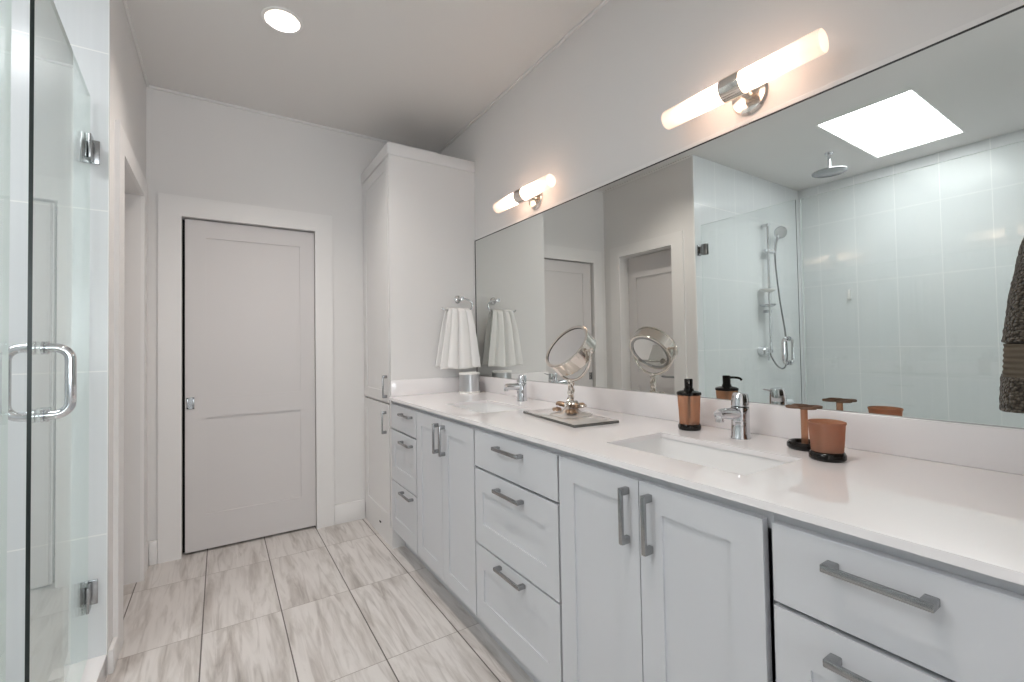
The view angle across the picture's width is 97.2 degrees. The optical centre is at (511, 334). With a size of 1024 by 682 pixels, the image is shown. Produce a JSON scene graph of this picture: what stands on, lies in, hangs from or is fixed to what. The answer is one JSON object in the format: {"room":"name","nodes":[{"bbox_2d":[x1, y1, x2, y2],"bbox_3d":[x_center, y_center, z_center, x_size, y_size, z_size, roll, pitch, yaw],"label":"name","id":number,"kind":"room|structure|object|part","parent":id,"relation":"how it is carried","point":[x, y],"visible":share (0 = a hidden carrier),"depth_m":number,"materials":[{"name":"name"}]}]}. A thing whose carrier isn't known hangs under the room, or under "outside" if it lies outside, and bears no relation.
{"room":"bathroom","nodes":[
{"label":"bathroom","id":0,"kind":"room"},
{"bbox_2d":[0,0,109,681],"bbox_3d":[-2.337,-0.100,1.227,1.871,2.782,0.012,0,-2,-33],"label":"wall","id":1,"kind":"structure","parent":0,"point":[59,292],"depth_m":1.65,"materials":[{"name":"tile"}]},
{"bbox_2d":[108,0,145,649],"bbox_3d":[-1.915,-0.086,2.123,0.190,2.782,1.034,0,-2,-33],"label":"wall","id":2,"kind":"structure","parent":0,"point":[127,82],"depth_m":2.38,"materials":[{"name":"white paint"}]},
{"bbox_2d":[0,0,99,681],"bbox_3d":[-1.353,0.134,1.387,0.139,2.090,0.773,0,-2,-33],"label":"shower door","id":3,"kind":"structure","parent":2,"relation":"attached to","point":[87,592],"depth_m":1.13,"materials":[{"name":"clear glass"}]},
{"bbox_3d":[-1.187,0.118,1.131,0.139,0.203,0.035,0,-2,-33],"label":"door handle","id":4,"kind":"part","parent":3,"relation":"part of","materials":[{"name":"silver metal"}]},
{"bbox_3d":[-1.359,0.133,1.371,0.008,2.090,0.752,0,-2,-36],"label":"glass pane","id":5,"kind":"part","parent":3,"relation":"part of","materials":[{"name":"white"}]},
{"bbox_2d":[108,543,148,674],"bbox_3d":[-1.801,1.237,2.140,0.016,0.135,1.017,0,-2,-33],"label":"baseboard","id":6,"kind":"structure","parent":2,"relation":"attached to","point":[113,649],"depth_m":1.74,"materials":[{"name":"white paint"}]},
{"bbox_2d":[113,120,147,657],"bbox_3d":[-1.824,0.220,2.172,0.016,2.170,0.846,0,-2,-33],"label":"door frame","id":7,"kind":"structure","parent":2,"relation":"attached to","point":[124,155],"depth_m":1.87,"materials":[{"name":"white paint"}]},
{"bbox_2d":[122,0,148,85],"bbox_3d":[-1.850,-1.470,2.204,0.014,0.014,1.019,0,-2,-33],"label":"trim","id":8,"kind":"structure","parent":2,"relation":"attached to","point":[125,4],"depth_m":2.24,"materials":[{"name":"white paint"}]},
{"bbox_2d":[146,87,385,553],"bbox_3d":[-1.458,-0.070,3.118,2.259,2.782,0.140,0,-2,-33],"label":"wall","id":9,"kind":"structure","parent":0,"point":[197,148],"depth_m":3.00,"materials":[{"name":"white paint"}]},
{"bbox_2d":[183,220,184,552],"bbox_3d":[-1.708,0.306,2.969,0.743,2.029,0.033,0,-2,-33],"label":"pocket slot","id":10,"kind":"structure","parent":9,"relation":"attached to","point":[183,220],"depth_m":2.76,"materials":[{"name":"black"}]},
{"bbox_2d":[157,193,334,563],"bbox_3d":[-1.655,0.242,2.887,0.967,2.153,0.014,0,-2,-33],"label":"door frame","id":11,"kind":"structure","parent":9,"relation":"attached to","point":[171,208],"depth_m":2.69,"materials":[{"name":"white paint"}]},
{"bbox_2d":[185,219,315,552],"bbox_3d":[-1.671,0.301,2.923,0.725,2.010,0.054,0,-2,-33],"label":"door","id":12,"kind":"structure","parent":9,"relation":"in","point":[250,336],"depth_m":2.89,"materials":[{"name":"white paint"}]},
{"bbox_3d":[-1.940,0.415,2.721,0.038,0.068,0.013,0,-2,-33],"label":"flush pull","id":13,"kind":"part","parent":12,"relation":"part of","materials":[{"name":"silver metal"}]},
{"bbox_2d":[149,499,364,565],"bbox_3d":[-1.566,1.251,2.908,1.212,0.135,0.017,0,-2,-33],"label":"baseboard","id":14,"kind":"structure","parent":9,"relation":"attached to","point":[354,510],"depth_m":3.15,"materials":[{"name":"white paint"}]},
{"bbox_2d":[146,85,436,152],"bbox_3d":[-1.365,-1.456,3.134,1.839,0.014,0.014,0,-2,-33],"label":"trim","id":15,"kind":"structure","parent":9,"relation":"attached to","point":[149,86],"depth_m":2.98,"materials":[{"name":"white paint"}]},
{"bbox_2d":[105,518,533,681],"bbox_3d":[0.374,1.263,0.291,2.259,0.080,6.796,0,-2,-33],"label":"floor","id":16,"kind":"structure","parent":0,"point":[335,603],"depth_m":2.04,"materials":[{"name":"tile"}]},
{"bbox_2d":[47,654,106,681],"bbox_3d":[-0.896,1.208,0.593,0.146,0.088,2.540,0,-2,-33],"label":"shower curb","id":17,"kind":"object","parent":16,"relation":"on","point":[95,670],"visible":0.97,"depth_m":1.61,"materials":[{"name":"white stone"}]},
{"bbox_2d":[0,0,11,681],"bbox_3d":[-0.685,0.100,0.298,0.020,2.106,1.749,0,-2,-33],"label":"shower panel","id":18,"kind":"object","parent":17,"relation":"on","point":[8,4],"visible":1,"depth_m":1.03,"materials":[{"name":"clear glass"}]},
{"bbox_2d":[391,401,433,574],"bbox_3d":[-0.375,0.840,2.711,0.643,0.905,0.447,0,-2,-33],"label":"vanity cabinet","id":19,"kind":"object","parent":16,"relation":"on","point":[403,417],"visible":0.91,"depth_m":2.52,"materials":[{"name":"grey paint"}]},
{"bbox_3d":[-0.605,0.710,2.548,0.019,0.294,0.406,0,-2,-33],"label":"drawer","id":20,"kind":"part","parent":19,"relation":"part of","materials":[{"name":"grey paint"}]},
{"bbox_3d":[-0.609,0.482,2.553,0.019,0.144,0.406,0,-2,-33],"label":"drawer","id":21,"kind":"part","parent":19,"relation":"part of","materials":[{"name":"grey paint"}]},
{"bbox_3d":[-0.600,1.011,2.541,0.019,0.293,0.406,0,-2,-33],"label":"drawer","id":22,"kind":"part","parent":19,"relation":"part of","materials":[{"name":"grey paint"}]},
{"bbox_3d":[-0.589,0.448,2.478,0.030,0.013,0.165,0,-2,-33],"label":"bar pull","id":23,"kind":"part","parent":19,"relation":"part of","materials":[{"name":"silver metal"}]},
{"bbox_3d":[-0.587,0.603,2.474,0.030,0.013,0.165,0,-2,-33],"label":"bar pull","id":24,"kind":"part","parent":19,"relation":"part of","materials":[{"name":"silver metal"}]},
{"bbox_3d":[-0.582,0.886,2.467,0.030,0.013,0.165,0,-2,-33],"label":"bar pull","id":25,"kind":"part","parent":19,"relation":"part of","materials":[{"name":"silver metal"}]},
{"bbox_2d":[361,142,476,548],"bbox_3d":[-0.670,0.063,3.171,0.636,2.491,0.618,0,-2,-33],"label":"linen cabinet","id":26,"kind":"object","parent":16,"relation":"on","point":[419,205],"visible":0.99,"depth_m":2.92,"materials":[{"name":"white paint"}]},
{"bbox_3d":[-0.913,-0.335,3.033,0.019,1.528,0.563,0,-2,-33],"label":"door","id":27,"kind":"part","parent":26,"relation":"part of","materials":[{"name":"white paint"}]},
{"bbox_3d":[-0.896,0.817,3.010,0.019,0.749,0.554,0,-2,-33],"label":"door","id":28,"kind":"part","parent":26,"relation":"part of","materials":[{"name":"white paint"}]},
{"bbox_3d":[-0.799,0.549,2.815,0.030,0.140,0.013,0,-2,-33],"label":"bar pull","id":29,"kind":"part","parent":26,"relation":"part of","materials":[{"name":"silver metal"}]},
{"bbox_3d":[-0.791,0.324,2.801,0.030,0.140,0.013,0,-2,-33],"label":"bar pull","id":30,"kind":"part","parent":26,"relation":"part of","materials":[{"name":"silver metal"}]},
{"bbox_3d":[-0.680,-1.145,3.206,0.610,0.073,0.618,0,-2,-33],"label":"cornice","id":31,"kind":"part","parent":26,"relation":"part of","materials":[{"name":"white paint"}]},
{"bbox_2d":[416,409,496,641],"bbox_3d":[-0.078,0.825,2.252,0.643,0.905,0.644,0,-2,-33],"label":"vanity cabinet","id":32,"kind":"object","parent":16,"relation":"on","point":[446,505],"visible":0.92,"depth_m":2.04,"materials":[{"name":"grey paint"}]},
{"bbox_3d":[-0.403,0.773,2.235,0.019,0.748,0.316,0,-2,-33],"label":"door","id":33,"kind":"part","parent":32,"relation":"part of","materials":[{"name":"grey paint"}]},
{"bbox_3d":[-0.361,0.489,2.125,0.030,0.140,0.013,0,-2,-33],"label":"bar pull","id":34,"kind":"part","parent":32,"relation":"part of","materials":[{"name":"silver metal"}]},
{"bbox_3d":[-0.322,0.487,2.064,0.030,0.140,0.013,0,-2,-33],"label":"bar pull","id":35,"kind":"part","parent":32,"relation":"part of","materials":[{"name":"silver metal"}]},
{"bbox_3d":[-0.229,0.764,1.967,0.019,0.748,0.316,0,-2,-33],"label":"door","id":36,"kind":"part","parent":32,"relation":"part of","materials":[{"name":"grey paint"}]},
{"bbox_2d":[475,426,562,681],"bbox_3d":[0.245,0.807,1.754,0.643,0.905,0.541,0,-2,-33],"label":"vanity cabinet","id":37,"kind":"object","parent":16,"relation":"on","point":[517,500],"visible":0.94,"depth_m":1.55,"materials":[{"name":"grey paint"}]},
{"bbox_3d":[-0.020,0.417,1.598,0.030,0.013,0.170,0,-2,-33],"label":"bar pull","id":38,"kind":"part","parent":37,"relation":"part of","materials":[{"name":"silver metal"}]},
{"bbox_3d":[-0.017,0.572,1.594,0.030,0.013,0.170,0,-2,-33],"label":"bar pull","id":39,"kind":"part","parent":37,"relation":"part of","materials":[{"name":"silver metal"}]},
{"bbox_3d":[-0.012,0.855,1.587,0.030,0.013,0.170,0,-2,-33],"label":"bar pull","id":40,"kind":"part","parent":37,"relation":"part of","materials":[{"name":"silver metal"}]},
{"bbox_3d":[0.001,0.449,1.610,0.019,0.144,0.533,0,-2,-33],"label":"drawer","id":41,"kind":"part","parent":37,"relation":"part of","materials":[{"name":"grey paint"}]},
{"bbox_3d":[0.005,0.677,1.605,0.019,0.294,0.533,0,-2,-33],"label":"drawer","id":42,"kind":"part","parent":37,"relation":"part of","materials":[{"name":"grey paint"}]},
{"bbox_3d":[0.011,0.979,1.598,0.019,0.293,0.533,0,-2,-33],"label":"drawer","id":43,"kind":"part","parent":37,"relation":"part of","materials":[{"name":"grey paint"}]},
{"bbox_2d":[559,451,777,681],"bbox_3d":[0.564,0.790,1.262,0.643,0.905,0.631,0,-2,-33],"label":"vanity cabinet","id":44,"kind":"object","parent":16,"relation":"on","point":[662,580],"visible":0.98,"depth_m":1.06,"materials":[{"name":"grey paint"}]},
{"bbox_3d":[0.241,0.739,1.241,0.019,0.748,0.310,0,-2,-33],"label":"door","id":45,"kind":"part","parent":44,"relation":"part of","materials":[{"name":"grey paint"}]},
{"bbox_3d":[0.281,0.454,1.133,0.030,0.140,0.013,0,-2,-33],"label":"bar pull","id":46,"kind":"part","parent":44,"relation":"part of","materials":[{"name":"silver metal"}]},
{"bbox_3d":[0.320,0.452,1.072,0.030,0.140,0.013,0,-2,-33],"label":"bar pull","id":47,"kind":"part","parent":44,"relation":"part of","materials":[{"name":"silver metal"}]},
{"bbox_3d":[0.409,0.730,0.982,0.019,0.748,0.302,0,-2,-33],"label":"door","id":48,"kind":"part","parent":44,"relation":"part of","materials":[{"name":"grey paint"}]},
{"bbox_2d":[388,391,1023,585],"bbox_3d":[0.237,0.346,1.784,0.624,0.016,2.695,0,-2,-33],"label":"countertop","id":49,"kind":"structure","parent":44,"relation":"on","point":[970,518],"depth_m":0.95,"materials":[{"name":"white stone"}]},
{"bbox_2d":[390,377,458,396],"bbox_3d":[-0.495,0.328,2.905,0.582,0.098,0.020,0,-2,-33],"label":"side splash","id":50,"kind":"object","parent":49,"relation":"on","point":[444,384],"visible":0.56,"depth_m":2.85,"materials":[{"name":"white stone"}]},
{"bbox_2d":[459,372,479,393],"bbox_3d":[-0.275,0.307,2.910,0.138,0.132,0.138,0,-2,-33],"label":"canister","id":51,"kind":"object","parent":49,"relation":"on","point":[469,383],"visible":1,"depth_m":2.85,"materials":[{"name":"silver metal"}]},
{"bbox_3d":[-0.276,0.249,2.911,0.136,0.015,0.136,0,-2,-33],"label":"lid","id":52,"kind":"part","parent":51,"relation":"part of","materials":[{"name":"white plastic"}]},
{"bbox_2d":[456,403,517,412],"bbox_3d":[-0.130,0.439,2.249,0.299,0.133,0.479,0,-2,-33],"label":"sink","id":53,"kind":"object","parent":49,"relation":"in","point":[482,407],"visible":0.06,"depth_m":2.46,"materials":[{"name":"white ceramic"}]},
{"bbox_2d":[504,374,526,400],"bbox_3d":[0.027,0.286,2.415,0.152,0.141,0.058,0,-2,-33],"label":"faucet","id":54,"kind":"object","parent":49,"relation":"on","point":[521,387],"visible":1,"depth_m":2.41,"materials":[{"name":"silver metal"}]},
{"bbox_3d":[0.001,0.279,2.404,0.097,0.040,0.037,0,-2,-29],"label":"spout","id":55,"kind":"part","parent":54,"relation":"part of","materials":[{"name":"silver metal"}]},
{"bbox_2d":[523,408,618,427],"bbox_3d":[0.226,0.334,1.841,0.200,0.010,0.408,0,-1,-25],"label":"tray","id":56,"kind":"object","parent":49,"relation":"on","point":[593,420],"visible":0.84,"depth_m":1.73,"materials":[{"name":"grey"}]},
{"bbox_2d":[545,326,595,417],"bbox_3d":[0.243,0.145,1.864,0.209,0.367,0.221,-1,-1,6],"label":"vanity mirror","id":57,"kind":"object","parent":56,"relation":"on","point":[571,351],"visible":1,"depth_m":1.82,"materials":[{"name":"silver metal"}]},
{"bbox_3d":[0.242,0.066,1.868,0.186,0.207,0.220,0,-2,-33],"label":"drum frame","id":58,"kind":"part","parent":57,"relation":"part of","materials":[{"name":"silver metal"}]},
{"bbox_3d":[0.244,0.237,1.865,0.034,0.111,0.037,0,-2,-33],"label":"twisted stem","id":59,"kind":"part","parent":57,"relation":"part of","materials":[{"name":"silver metal"}]},
{"bbox_2d":[676,378,700,430],"bbox_3d":[0.608,0.239,1.556,0.089,0.175,0.081,0,-2,-33],"label":"soap dispenser","id":60,"kind":"object","parent":49,"relation":"on","point":[688,398],"visible":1,"depth_m":1.53,"materials":[{"name":"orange plastic"}]},
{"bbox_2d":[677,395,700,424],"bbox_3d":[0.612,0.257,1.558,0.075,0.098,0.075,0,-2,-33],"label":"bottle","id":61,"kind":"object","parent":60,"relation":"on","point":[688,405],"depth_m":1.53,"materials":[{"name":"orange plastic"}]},
{"bbox_2d":[619,437,788,475],"bbox_3d":[0.513,0.405,1.256,0.299,0.133,0.479,0,-2,-33],"label":"sink","id":62,"kind":"object","parent":49,"relation":"in","point":[726,460],"visible":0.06,"depth_m":1.37,"materials":[{"name":"white ceramic"}]},
{"bbox_2d":[714,391,750,439],"bbox_3d":[0.684,0.251,1.387,0.152,0.141,0.058,0,-2,-33],"label":"faucet","id":63,"kind":"object","parent":49,"relation":"on","point":[738,413],"visible":1,"depth_m":1.38,"materials":[{"name":"silver metal"}]},
{"bbox_3d":[0.658,0.244,1.375,0.097,0.040,0.037,0,-2,-29],"label":"spout","id":64,"kind":"part","parent":63,"relation":"part of","materials":[{"name":"silver metal"}]},
{"bbox_2d":[785,404,823,451],"bbox_3d":[0.812,0.257,1.252,0.088,0.118,0.088,0,-2,-33],"label":"toothbrush holder","id":65,"kind":"object","parent":49,"relation":"on","point":[801,444],"visible":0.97,"depth_m":1.24,"materials":[{"name":"black plastic"}]},
{"bbox_3d":[0.811,0.200,1.254,0.077,0.006,0.077,0,-2,-33],"label":"ring plate","id":66,"kind":"part","parent":65,"relation":"part of","materials":[{"name":"brown wood"}]},
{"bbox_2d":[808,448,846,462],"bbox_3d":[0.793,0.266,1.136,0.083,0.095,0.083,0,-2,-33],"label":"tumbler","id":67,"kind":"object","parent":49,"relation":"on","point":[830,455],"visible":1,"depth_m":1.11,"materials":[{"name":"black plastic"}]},
{"bbox_2d":[772,513,1023,681],"bbox_3d":[0.852,0.775,0.817,0.643,0.905,0.428,0,-2,-33],"label":"vanity cabinet","id":68,"kind":"object","parent":16,"relation":"on","point":[849,608],"visible":0.94,"depth_m":0.70,"materials":[{"name":"grey paint"}]},
{"bbox_3d":[0.565,0.541,0.695,0.030,0.013,0.144,0,-2,-33],"label":"bar pull","id":69,"kind":"part","parent":68,"relation":"part of","materials":[{"name":"silver metal"}]},
{"bbox_3d":[0.588,0.646,0.705,0.019,0.294,0.327,0,-2,-33],"label":"drawer","id":70,"kind":"part","parent":68,"relation":"part of","materials":[{"name":"grey paint"}]},
{"bbox_3d":[0.562,0.386,0.698,0.030,0.013,0.144,0,-2,-33],"label":"bar pull","id":71,"kind":"part","parent":68,"relation":"part of","materials":[{"name":"silver metal"}]},
{"bbox_2d":[127,0,603,151],"bbox_3d":[-0.343,-1.607,-0.073,3.850,0.100,6.796,0,-2,-33],"label":"ceiling","id":72,"kind":"structure","parent":0,"point":[415,73],"depth_m":2.40,"materials":[{"name":"white paint"}]},
{"bbox_2d":[261,6,302,33],"bbox_3d":[-1.090,-1.532,2.142,0.180,0.090,0.180,0,-2,-33],"label":"recessed light","id":73,"kind":"object","parent":72,"relation":"in","point":[280,19],"visible":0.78,"depth_m":2.19,"materials":[{"name":"white plastic"}]},
{"bbox_2d":[441,296,472,310],"bbox_3d":[-0.373,-0.206,2.970,0.233,0.110,0.076,0,-2,-33],"label":"towel ring","id":74,"kind":"object","parent":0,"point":[457,299],"visible":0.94,"depth_m":3.00,"materials":[{"name":"silver metal"}]},
{"bbox_3d":[-0.345,-0.236,2.989,0.050,0.050,0.076,0,-2,-33],"label":"post","id":75,"kind":"part","parent":74,"relation":"part of","materials":[{"name":"silver metal"}]},
{"bbox_2d":[439,0,1018,427],"bbox_3d":[1.247,-0.169,0.906,0.120,2.782,6.796,0,-2,-33],"label":"wall","id":76,"kind":"structure","parent":0,"point":[588,115],"depth_m":1.86,"materials":[{"name":"white paint"}]},
{"bbox_2d":[436,308,480,369],"bbox_3d":[-0.351,0.024,2.938,0.289,0.400,0.079,0,-2,-33],"label":"hand towel","id":77,"kind":"object","parent":76,"relation":"attached to","point":[458,344],"visible":1,"depth_m":2.92,"materials":[{"name":"white fabric"}]},
{"bbox_2d":[437,0,609,153],"bbox_3d":[0.299,-1.506,2.243,0.014,0.014,3.291,0,-2,-33],"label":"trim","id":78,"kind":"structure","parent":76,"relation":"attached to","point":[604,2],"depth_m":2.51,"materials":[{"name":"white paint"}]},
{"bbox_2d":[493,174,555,212],"bbox_3d":[0.079,-0.755,2.473,0.136,0.122,0.514,0,-2,-33],"label":"wall sconce","id":79,"kind":"object","parent":76,"relation":"attached to","point":[532,192],"visible":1,"depth_m":2.43,"materials":[{"name":"white glass"}]},
{"bbox_3d":[0.127,-0.755,2.504,0.021,0.122,0.122,0,-2,-33],"label":"wall plate","id":80,"kind":"part","parent":79,"relation":"part of","materials":[{"name":"silver metal"}]},
{"bbox_2d":[661,28,828,129],"bbox_3d":[0.735,-0.790,1.460,0.136,0.122,0.514,0,-2,-33],"label":"wall sconce","id":81,"kind":"object","parent":76,"relation":"attached to","point":[747,88],"visible":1,"depth_m":1.41,"materials":[{"name":"white glass"}]},
{"bbox_3d":[0.755,-0.793,1.473,0.053,0.034,0.032,0,-2,-33],"label":"arm","id":82,"kind":"part","parent":81,"relation":"part of","materials":[{"name":"silver metal"}]},
{"bbox_3d":[0.783,-0.790,1.491,0.021,0.122,0.122,0,-2,-33],"label":"wall plate","id":83,"kind":"part","parent":81,"relation":"part of","materials":[{"name":"silver metal"}]},
{"bbox_2d":[475,0,1023,428],"bbox_3d":[0.485,-0.230,1.964,0.008,0.938,2.692,0,-2,-33],"label":"wall mirror","id":84,"kind":"object","parent":76,"relation":"attached to","point":[851,243],"visible":0.88,"depth_m":1.32,"materials":[{"name":"silver mirror"}]},
{"bbox_2d":[479,376,1023,474],"bbox_3d":[0.487,0.289,1.948,0.024,0.098,2.694,0,-2,-33],"label":"backsplash","id":85,"kind":"structure","parent":76,"relation":"attached to","point":[995,448],"depth_m":1.25,"materials":[{"name":"white stone"}]},
{"bbox_3d":[1.045,-0.351,0.776,0.163,0.184,0.086,0,-2,-33],"label":"towel ring","id":86,"kind":"object","parent":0,"visible":0},
{"bbox_2d":[999,238,1023,413],"bbox_3d":[1.015,-0.069,0.817,0.387,0.398,0.178,0,-2,-33],"label":"bath towel","id":87,"kind":"object","parent":86,"relation":"hanging from","point":[1011,397],"visible":1,"depth_m":0.76,"materials":[{"name":"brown fabric"}]}
]}

